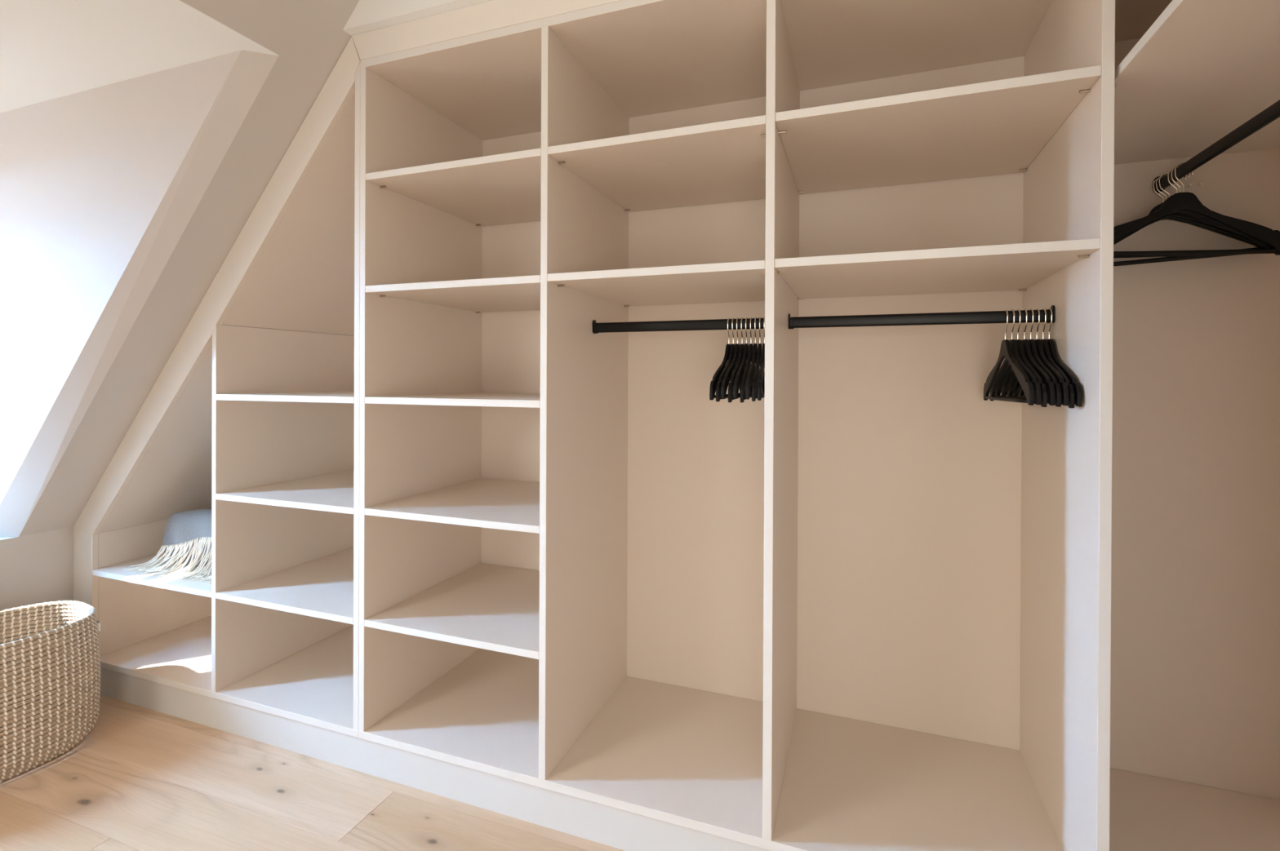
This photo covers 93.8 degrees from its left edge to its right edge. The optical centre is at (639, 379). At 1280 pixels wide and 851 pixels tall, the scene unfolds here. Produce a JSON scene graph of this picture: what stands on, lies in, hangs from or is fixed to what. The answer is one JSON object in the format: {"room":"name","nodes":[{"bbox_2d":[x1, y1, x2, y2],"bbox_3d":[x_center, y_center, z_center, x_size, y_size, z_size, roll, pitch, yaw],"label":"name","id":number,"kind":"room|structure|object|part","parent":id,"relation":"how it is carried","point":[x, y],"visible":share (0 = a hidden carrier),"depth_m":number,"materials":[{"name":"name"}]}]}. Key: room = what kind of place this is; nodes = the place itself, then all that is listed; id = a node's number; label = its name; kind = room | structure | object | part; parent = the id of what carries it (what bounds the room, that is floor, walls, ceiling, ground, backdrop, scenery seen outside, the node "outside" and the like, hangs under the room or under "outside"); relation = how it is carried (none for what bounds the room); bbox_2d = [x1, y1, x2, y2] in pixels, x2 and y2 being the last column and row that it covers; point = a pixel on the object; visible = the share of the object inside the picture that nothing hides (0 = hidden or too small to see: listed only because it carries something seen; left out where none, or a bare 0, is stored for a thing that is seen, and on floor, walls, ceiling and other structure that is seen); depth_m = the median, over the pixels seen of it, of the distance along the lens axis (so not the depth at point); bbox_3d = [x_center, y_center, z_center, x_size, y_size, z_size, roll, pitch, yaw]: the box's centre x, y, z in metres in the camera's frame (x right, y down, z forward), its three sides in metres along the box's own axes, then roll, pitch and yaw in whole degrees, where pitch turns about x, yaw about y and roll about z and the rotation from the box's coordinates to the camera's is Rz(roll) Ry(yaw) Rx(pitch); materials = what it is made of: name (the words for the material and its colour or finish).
{"room":"walk-in closet","nodes":[
{"label":"walk-in closet","id":0,"kind":"room"},
{"bbox_2d":[0,526,73,630],"bbox_3d":[-2.678,0.886,1.171,0.120,0.627,3.910,0,0,20],"label":"wall","id":1,"kind":"structure","parent":0,"point":[38,570],"depth_m":2.22,"materials":[{"name":"white paint"}]},
{"bbox_2d":[0,537,18,548],"bbox_3d":[-2.741,0.585,1.770,0.656,0.030,1.090,0,0,20],"label":"window sill","id":2,"kind":"structure","parent":1,"relation":"attached to","point":[6,542],"depth_m":2.15,"materials":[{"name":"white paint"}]},
{"bbox_2d":[73,526,98,634],"bbox_3d":[-2.132,0.885,2.308,0.118,0.627,0.020,0,0,20],"label":"trim","id":3,"kind":"structure","parent":1,"relation":"attached to","point":[86,545],"depth_m":2.29,"materials":[{"name":"wood"}]},
{"bbox_2d":[0,49,278,537],"bbox_3d":[-1.911,-0.180,2.013,1.838,1.506,0.059,0,0,20],"label":"wall","id":4,"kind":"structure","parent":0,"point":[100,187],"depth_m":1.95,"materials":[{"name":"white paint"}]},
{"bbox_2d":[0,0,279,112],"bbox_3d":[-2.151,-0.934,1.550,1.980,0.002,1.090,0,0,20],"label":"ceiling","id":5,"kind":"structure","parent":0,"point":[50,49],"depth_m":1.65,"materials":[{"name":"white paint"}]},
{"bbox_2d":[18,0,359,537],"bbox_3d":[-1.835,-0.494,0.859,1.983,2.143,3.910,0,0,20],"label":"sloped ceiling","id":6,"kind":"structure","parent":0,"point":[308,37],"depth_m":1.92,"materials":[{"name":"white paint"}]},
{"bbox_2d":[73,36,360,534],"bbox_3d":[-1.516,-0.229,2.079,1.420,1.649,0.020,0,0,20],"label":"trim","id":7,"kind":"structure","parent":6,"relation":"attached to","point":[339,88],"depth_m":2.02,"materials":[{"name":"wood"}]},
{"bbox_2d":[0,694,624,850],"bbox_3d":[-0.790,1.240,0.423,4.144,0.060,4.010,0,0,20],"label":"floor","id":8,"kind":"structure","parent":0,"point":[142,779],"depth_m":1.69,"materials":[{"name":"brown wood"}]},
{"bbox_2d":[0,600,101,782],"bbox_3d":[-2.050,0.991,1.824,0.405,0.422,0.617,0,0,33],"label":"laundry basket","id":9,"kind":"object","parent":8,"relation":"on","point":[50,680],"visible":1,"depth_m":1.87,"materials":[{"name":"beige wicker"}]},
{"bbox_3d":[-1.890,0.851,2.078,0.103,0.036,0.016,0,0,30],"label":"handle","id":10,"kind":"part","parent":9,"relation":"part of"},
{"bbox_2d":[92,62,360,737],"bbox_3d":[-1.369,0.061,2.339,1.324,2.062,0.608,0,0,20],"label":"built-in shelving","id":11,"kind":"object","parent":8,"relation":"on","point":[263,436],"visible":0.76,"depth_m":2.21,"materials":[{"name":"wood"}]},
{"bbox_2d":[92,551,211,598],"bbox_3d":[-1.670,0.738,2.443,0.654,0.020,0.594,0,0,20],"label":"shelf","id":12,"kind":"object","parent":11,"relation":"attached to","point":[113,570],"depth_m":2.22,"materials":[{"name":"wood"}]},
{"bbox_3d":[-1.982,0.829,2.573,0.020,0.475,0.579,0,0,20],"label":"panel","id":13,"kind":"part","parent":11,"relation":"part of","materials":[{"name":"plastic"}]},
{"bbox_2d":[123,509,211,584],"bbox_3d":[-1.643,0.615,2.404,0.540,0.227,0.473,0,0,20],"label":"throw","id":14,"kind":"object","parent":11,"relation":"on","point":[187,538],"visible":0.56,"depth_m":2.28,"materials":[{"name":"white fabric"}]},
{"bbox_2d":[215,546,353,624],"bbox_3d":[-1.058,0.741,2.218,0.607,0.020,0.594,0,0,20],"label":"shelf","id":15,"kind":"object","parent":11,"relation":"attached to","point":[321,585],"depth_m":2.08,"materials":[{"name":"wood"}]},
{"bbox_2d":[216,469,353,514],"bbox_3d":[-1.056,0.403,2.217,0.607,0.020,0.594,0,0,20],"label":"shelf","id":16,"kind":"object","parent":11,"relation":"attached to","point":[331,491],"depth_m":2.07,"materials":[{"name":"wood"}]},
{"bbox_2d":[216,391,354,403],"bbox_3d":[-1.055,0.063,2.216,0.607,0.020,0.594,0,0,20],"label":"shelf","id":17,"kind":"object","parent":11,"relation":"attached to","point":[222,397],"depth_m":2.01,"materials":[{"name":"wood"}]},
{"bbox_3d":[-0.759,0.053,2.110,0.021,2.039,0.600,0,0,20],"label":"panel","id":18,"kind":"part","parent":11,"relation":"part of","materials":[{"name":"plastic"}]},
{"bbox_2d":[333,0,1275,850],"bbox_3d":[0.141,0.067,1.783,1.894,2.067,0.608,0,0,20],"label":"wardrobe","id":19,"kind":"object","parent":8,"relation":"on","point":[555,513],"depth_m":1.80,"materials":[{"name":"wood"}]},
{"bbox_3d":[-0.739,0.063,2.103,0.021,2.020,0.600,0,0,20],"label":"panel","id":20,"kind":"part","parent":19,"relation":"part of","materials":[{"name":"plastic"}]},
{"bbox_2d":[99,667,770,850],"bbox_3d":[-0.620,1.152,1.760,3.334,0.110,0.018,0,0,20],"label":"baseboard","id":21,"kind":"structure","parent":19,"relation":"attached to","point":[611,827],"depth_m":1.75,"materials":[{"name":"white wood"}]},
{"bbox_2d":[364,563,539,659],"bbox_3d":[-0.450,0.743,1.994,0.603,0.020,0.594,0,0,20],"label":"shelf","id":22,"kind":"object","parent":19,"relation":"attached to","point":[490,606],"depth_m":1.89,"materials":[{"name":"wood"}]},
{"bbox_2d":[364,478,539,533],"bbox_3d":[-0.448,0.404,1.993,0.603,0.020,0.594,0,0,20],"label":"shelf","id":23,"kind":"object","parent":19,"relation":"attached to","point":[513,504],"depth_m":1.87,"materials":[{"name":"wood"}]},
{"bbox_2d":[364,275,540,312],"bbox_3d":[-0.445,-0.272,1.991,0.603,0.020,0.594,0,0,20],"label":"shelf","id":24,"kind":"object","parent":19,"relation":"attached to","point":[522,294],"depth_m":1.85,"materials":[{"name":"wood"}]},
{"bbox_2d":[364,392,540,408],"bbox_3d":[-0.447,0.066,1.992,0.603,0.020,0.594,0,0,20],"label":"shelf","id":25,"kind":"object","parent":19,"relation":"attached to","point":[372,400],"depth_m":1.78,"materials":[{"name":"wood"}]},
{"bbox_2d":[365,148,541,226],"bbox_3d":[-0.444,-0.612,1.990,0.603,0.020,0.594,0,0,20],"label":"shelf","id":26,"kind":"object","parent":19,"relation":"attached to","point":[503,189],"depth_m":1.88,"materials":[{"name":"wood"}]},
{"bbox_2d":[546,260,764,306],"bbox_3d":[0.127,-0.270,1.780,0.576,0.020,0.594,0,0,20],"label":"shelf","id":27,"kind":"object","parent":19,"relation":"attached to","point":[731,283],"depth_m":1.65,"materials":[{"name":"wood"}]},
{"bbox_2d":[547,115,765,212],"bbox_3d":[0.129,-0.610,1.779,0.576,0.020,0.594,0,0,20],"label":"shelf","id":28,"kind":"object","parent":19,"relation":"attached to","point":[719,165],"depth_m":1.69,"materials":[{"name":"wood"}]},
{"bbox_3d":[0.128,-0.163,1.783,0.576,0.044,0.024,0,0,20],"label":"clothes rail","id":29,"kind":"part","parent":19,"relation":"part of","materials":[{"name":"black metal"}]},
{"bbox_2d":[709,317,741,399],"bbox_3d":[0.260,-0.061,1.734,0.009,0.233,0.443,0,0,20],"label":"clothes hanger","id":30,"kind":"object","parent":19,"relation":"hanging from","point":[715,379],"visible":0.57,"depth_m":1.61,"materials":[{"name":"black plastic"}]},
{"bbox_2d":[715,317,746,401],"bbox_3d":[0.273,-0.061,1.731,0.009,0.233,0.443,0,1,20],"label":"clothes hanger","id":31,"kind":"object","parent":19,"relation":"hanging from","point":[718,388],"visible":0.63,"depth_m":1.62,"materials":[{"name":"black plastic"}]},
{"bbox_2d":[720,317,746,399],"bbox_3d":[0.284,-0.061,1.724,0.009,0.233,0.443,0,-1,19],"label":"clothes hanger","id":32,"kind":"object","parent":19,"relation":"hanging from","point":[726,380],"visible":0.63,"depth_m":1.59,"materials":[{"name":"black plastic"}]},
{"bbox_2d":[728,317,751,402],"bbox_3d":[0.297,-0.061,1.723,0.009,0.233,0.443,0,1,18],"label":"clothes hanger","id":33,"kind":"object","parent":19,"relation":"hanging from","point":[731,387],"visible":0.63,"depth_m":1.61,"materials":[{"name":"black plastic"}]},
{"bbox_2d":[733,317,753,399],"bbox_3d":[0.307,-0.061,1.715,0.010,0.233,0.443,0,-1,17],"label":"clothes hanger","id":34,"kind":"object","parent":19,"relation":"hanging from","point":[739,375],"visible":0.68,"depth_m":1.59,"materials":[{"name":"black plastic"}]},
{"bbox_2d":[740,317,757,402],"bbox_3d":[0.321,-0.061,1.714,0.010,0.233,0.443,0,1,17],"label":"clothes hanger","id":35,"kind":"object","parent":19,"relation":"hanging from","point":[743,385],"visible":0.66,"depth_m":1.60,"materials":[{"name":"black plastic"}]},
{"bbox_3d":[0.245,0.068,2.064,1.894,2.020,0.008,0,0,20],"label":"panel","id":36,"kind":"part","parent":19,"relation":"part of","materials":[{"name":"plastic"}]},
{"bbox_2d":[745,316,762,399],"bbox_3d":[0.331,-0.061,1.706,0.010,0.233,0.443,0,-1,16],"label":"clothes hanger","id":37,"kind":"object","parent":19,"relation":"hanging from","point":[748,382],"visible":0.66,"depth_m":1.59,"materials":[{"name":"black plastic"}]},
{"bbox_2d":[751,316,764,401],"bbox_3d":[0.344,-0.061,1.704,0.009,0.233,0.443,0,0,15],"label":"clothes hanger","id":38,"kind":"object","parent":19,"relation":"hanging from","point":[754,384],"visible":0.78,"depth_m":1.63,"materials":[{"name":"black plastic"}]},
{"bbox_2d":[757,316,764,400],"bbox_3d":[0.356,-0.061,1.698,0.009,0.233,0.443,0,0,15],"label":"clothes hanger","id":39,"kind":"object","parent":19,"relation":"hanging from","point":[760,396],"visible":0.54,"depth_m":1.56,"materials":[{"name":"black plastic"}]},
{"bbox_3d":[0.714,-0.160,1.567,0.630,0.044,0.024,0,0,20],"label":"clothes rail","id":40,"kind":"part","parent":19,"relation":"part of","materials":[{"name":"black metal"}]},
{"bbox_2d":[774,238,1100,298],"bbox_3d":[0.714,-0.269,1.565,0.630,0.020,0.592,0,0,20],"label":"shelf","id":41,"kind":"object","parent":19,"relation":"attached to","point":[1019,269],"depth_m":1.43,"materials":[{"name":"wood"}]},
{"bbox_2d":[775,65,1101,194],"bbox_3d":[0.715,-0.610,1.564,0.630,0.020,0.592,0,0,20],"label":"shelf","id":42,"kind":"object","parent":19,"relation":"attached to","point":[997,130],"depth_m":1.46,"materials":[{"name":"wood"}]},
{"bbox_2d":[983,309,1034,405],"bbox_3d":[0.913,-0.057,1.492,0.009,0.235,0.443,0,0,19],"label":"clothes hanger","id":43,"kind":"object","parent":19,"relation":"hanging from","point":[1026,385],"visible":0.88,"depth_m":1.46,"materials":[{"name":"black plastic"}]},
{"bbox_2d":[989,309,1041,404],"bbox_3d":[0.926,-0.058,1.488,0.009,0.233,0.443,0,-1,19],"label":"clothes hanger","id":44,"kind":"object","parent":19,"relation":"hanging from","point":[1037,388],"visible":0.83,"depth_m":1.45,"materials":[{"name":"black plastic"}]},
{"bbox_2d":[995,309,1047,407],"bbox_3d":[0.939,-0.057,1.486,0.009,0.234,0.443,0,0,19],"label":"clothes hanger","id":45,"kind":"object","parent":19,"relation":"hanging from","point":[1020,345],"visible":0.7,"depth_m":1.45,"materials":[{"name":"black plastic"}]},
{"bbox_2d":[1000,308,1055,405],"bbox_3d":[0.952,-0.058,1.479,0.010,0.233,0.443,0,0,19],"label":"clothes hanger","id":46,"kind":"object","parent":19,"relation":"hanging from","point":[1050,387],"visible":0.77,"depth_m":1.42,"materials":[{"name":"black plastic"}]},
{"bbox_2d":[1007,308,1061,407],"bbox_3d":[0.965,-0.058,1.475,0.009,0.233,0.443,0,0,20],"label":"clothes hanger","id":47,"kind":"object","parent":19,"relation":"hanging from","point":[1032,342],"visible":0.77,"depth_m":1.43,"materials":[{"name":"black plastic"}]},
{"bbox_2d":[1012,308,1068,405],"bbox_3d":[0.976,-0.057,1.470,0.010,0.233,0.443,0,-1,20],"label":"clothes hanger","id":48,"kind":"object","parent":19,"relation":"hanging from","point":[1064,387],"visible":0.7,"depth_m":1.37,"materials":[{"name":"black plastic"}]},
{"bbox_2d":[1018,308,1075,408],"bbox_3d":[0.990,-0.057,1.467,0.009,0.233,0.443,0,1,20],"label":"clothes hanger","id":49,"kind":"object","parent":19,"relation":"hanging from","point":[1044,342],"visible":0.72,"depth_m":1.39,"materials":[{"name":"black plastic"}]},
{"bbox_2d":[1023,307,1082,406],"bbox_3d":[1.001,-0.057,1.461,0.009,0.233,0.443,0,0,20],"label":"clothes hanger","id":50,"kind":"object","parent":19,"relation":"hanging from","point":[1077,387],"visible":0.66,"depth_m":1.33,"materials":[{"name":"black plastic"}]},
{"bbox_3d":[1.019,0.073,1.455,0.021,2.020,0.600,0,0,20],"label":"panel","id":51,"kind":"part","parent":19,"relation":"part of","materials":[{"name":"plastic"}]},
{"bbox_2d":[1109,0,1279,850],"bbox_3d":[1.098,0.075,0.754,0.613,2.067,1.878,0,0,20],"label":"wardrobe","id":52,"kind":"object","parent":8,"relation":"on","point":[1195,684],"depth_m":1.58,"materials":[{"name":"wood"}]},
{"bbox_2d":[1113,176,1261,266],"bbox_3d":[1.414,-0.423,1.606,0.443,0.242,0.009,0,0,22],"label":"clothes hanger","id":53,"kind":"object","parent":52,"relation":"hanging from","point":[1171,186],"visible":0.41,"depth_m":1.58,"materials":[{"name":"black plastic"}]},
{"bbox_2d":[1116,174,1262,265],"bbox_3d":[1.408,-0.424,1.591,0.443,0.241,0.009,0,0,23],"label":"clothes hanger","id":54,"kind":"object","parent":52,"relation":"hanging from","point":[1227,232],"visible":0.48,"depth_m":1.56,"materials":[{"name":"black plastic"}]},
{"bbox_2d":[1113,168,1266,257],"bbox_3d":[1.377,-0.427,1.536,0.443,0.235,0.009,0,0,15],"label":"clothes hanger","id":55,"kind":"object","parent":52,"relation":"hanging from","point":[1170,171],"visible":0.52,"depth_m":1.54,"materials":[{"name":"black plastic"}]},
{"bbox_2d":[1113,173,1279,265],"bbox_3d":[1.404,-0.423,1.574,0.442,0.243,0.009,0,0,24],"label":"clothes hanger","id":56,"kind":"object","parent":52,"relation":"hanging from","point":[1174,214],"visible":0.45,"depth_m":1.58,"materials":[{"name":"black plastic"}]},
{"bbox_2d":[1113,162,1279,254],"bbox_3d":[1.365,-0.428,1.503,0.443,0.233,0.009,1,0,12],"label":"clothes hanger","id":57,"kind":"object","parent":52,"relation":"hanging from","point":[1184,200],"visible":0.77,"depth_m":1.49,"materials":[{"name":"black plastic"}]},
{"bbox_2d":[1113,164,1279,255],"bbox_3d":[1.367,-0.425,1.520,0.443,0.239,0.009,0,0,14],"label":"clothes hanger","id":58,"kind":"object","parent":52,"relation":"hanging from","point":[1206,217],"visible":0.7,"depth_m":1.50,"materials":[{"name":"black plastic"}]},
{"bbox_2d":[1114,0,1279,164],"bbox_3d":[1.104,-0.604,0.757,0.596,0.020,1.850,0,0,20],"label":"shelf","id":59,"kind":"object","parent":52,"relation":"attached to","point":[1203,69],"depth_m":1.20,"materials":[{"name":"wood"}]},
{"bbox_3d":[1.094,-0.527,0.761,0.024,0.044,1.849,0,0,20],"label":"clothes rail","id":60,"kind":"part","parent":52,"relation":"part of","materials":[{"name":"black metal"}]},
{"bbox_2d":[342,0,493,35],"bbox_3d":[0.396,-1.277,1.671,2.607,0.462,0.642,0,0,20],"label":"wall","id":61,"kind":"structure","parent":0,"point":[367,15],"depth_m":1.74,"materials":[{"name":"white paint"}]},
{"bbox_2d":[351,0,621,60],"bbox_3d":[0.312,-1.005,1.405,2.533,0.081,0.020,0,0,20],"label":"trim","id":62,"kind":"structure","parent":61,"relation":"attached to","point":[495,14],"depth_m":1.69,"materials":[{"name":"wood"}]}
]}

